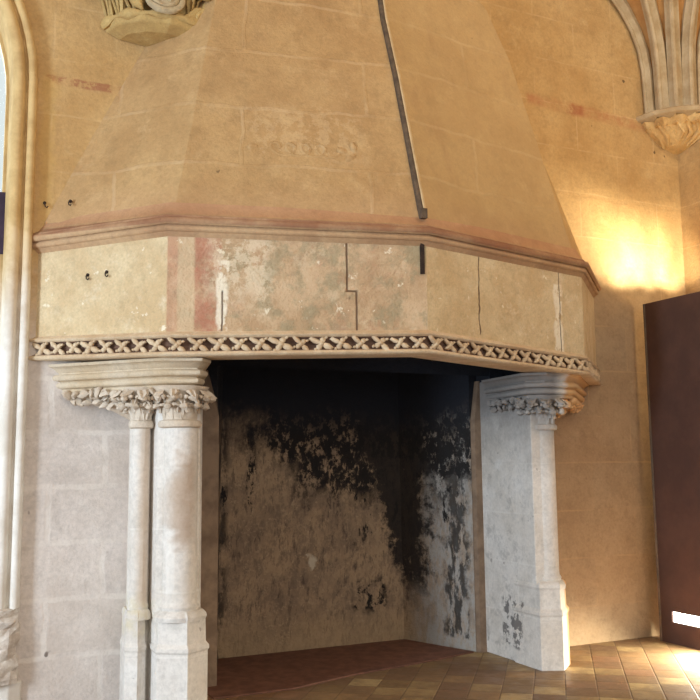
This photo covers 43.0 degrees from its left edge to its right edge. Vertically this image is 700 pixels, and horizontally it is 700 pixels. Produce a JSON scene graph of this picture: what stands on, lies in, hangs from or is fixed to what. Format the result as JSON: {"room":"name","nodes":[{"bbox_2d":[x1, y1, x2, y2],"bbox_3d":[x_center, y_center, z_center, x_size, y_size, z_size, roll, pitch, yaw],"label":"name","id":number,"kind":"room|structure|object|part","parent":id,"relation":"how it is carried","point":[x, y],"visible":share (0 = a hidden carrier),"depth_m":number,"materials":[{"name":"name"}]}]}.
{"room":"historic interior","nodes":[
{"label":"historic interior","id":0,"kind":"room"},
{"bbox_2d":[16,0,685,699],"bbox_3d":[-2.488,-1.181,6.389,12.620,7.200,0.450,3,-8,-25],"label":"wall","id":1,"kind":"structure","parent":0,"point":[575,65],"depth_m":8.00,"materials":[{"name":"beige stone"}]},
{"bbox_2d":[0,0,37,612],"bbox_3d":[-3.443,-0.768,5.830,2.555,5.159,0.525,3,-8,-25],"label":"window","id":2,"kind":"structure","parent":1,"relation":"in","point":[17,43],"depth_m":6.10,"materials":[{"name":"stone"}]},
{"bbox_3d":[-3.485,-0.727,5.914,2.235,4.899,0.070,3,-8,-25],"label":"frame","id":3,"kind":"part","parent":2,"relation":"part of","materials":[{"name":"stone"}]},
{"bbox_2d":[100,0,209,46],"bbox_3d":[-1.385,-2.658,6.652,1.211,0.705,0.499,3,-8,-25],"label":"carved corbel","id":4,"kind":"object","parent":1,"relation":"attached to","point":[146,23],"visible":0.7,"depth_m":6.51,"materials":[{"name":"yellow stone"}]},
{"bbox_2d":[207,635,699,699],"bbox_3d":[0.255,1.778,0.530,12.900,0.200,14.300,3,-8,-25],"label":"floor","id":5,"kind":"structure","parent":0,"point":[644,668],"depth_m":6.56,"materials":[{"name":"tile"}]},
{"bbox_2d":[0,606,21,699],"bbox_3d":[-2.291,2.022,5.738,0.343,0.679,0.130,3,-8,-25],"label":"stone pedestal","id":6,"kind":"object","parent":5,"relation":"on","point":[10,627],"visible":1,"depth_m":5.76,"materials":[{"name":"beige stone"}]},
{"bbox_2d":[28,0,601,699],"bbox_3d":[0.110,-0.808,7.150,5.174,6.600,2.123,3,-8,-25],"label":"fireplace","id":7,"kind":"object","parent":5,"relation":"on","point":[336,233],"visible":1,"depth_m":6.64,"materials":[{"name":"stone"}]},
{"bbox_2d":[44,0,582,258],"bbox_3d":[0.264,-2.487,6.997,4.897,3.310,1.145,3,-8,-25],"label":"hood","id":8,"kind":"object","parent":7,"relation":"attached to","point":[352,110],"depth_m":6.52,"materials":[{"name":"stone"}]},
{"bbox_3d":[0.297,-0.771,6.744,5.174,0.280,1.243,3,-8,-25],"label":"cornice","id":9,"kind":"part","parent":7,"relation":"part of","materials":[{"name":"stone"}]},
{"bbox_2d":[643,291,699,649],"bbox_3d":[3.372,0.923,6.912,0.111,3.040,2.710,3,-8,-25],"label":"board","id":10,"kind":"object","parent":5,"relation":"on","point":[671,325],"visible":1,"depth_m":7.85,"materials":[{"name":"brown wood"}]},
{"bbox_2d":[678,139,699,293],"bbox_3d":[6.120,-1.662,3.284,0.300,7.200,13.450,3,-8,-25],"label":"wall","id":11,"kind":"structure","parent":0,"point":[688,160],"depth_m":8.79,"materials":[{"name":"beige stone"}]},
{"bbox_2d":[611,0,699,154],"bbox_3d":[2.732,-3.458,7.568,2.491,2.600,2.489,3,-8,-25],"label":"vault springer","id":12,"kind":"object","parent":11,"relation":"attached to","point":[665,34],"visible":1,"depth_m":8.69,"materials":[{"name":"grey stone"}]}
]}

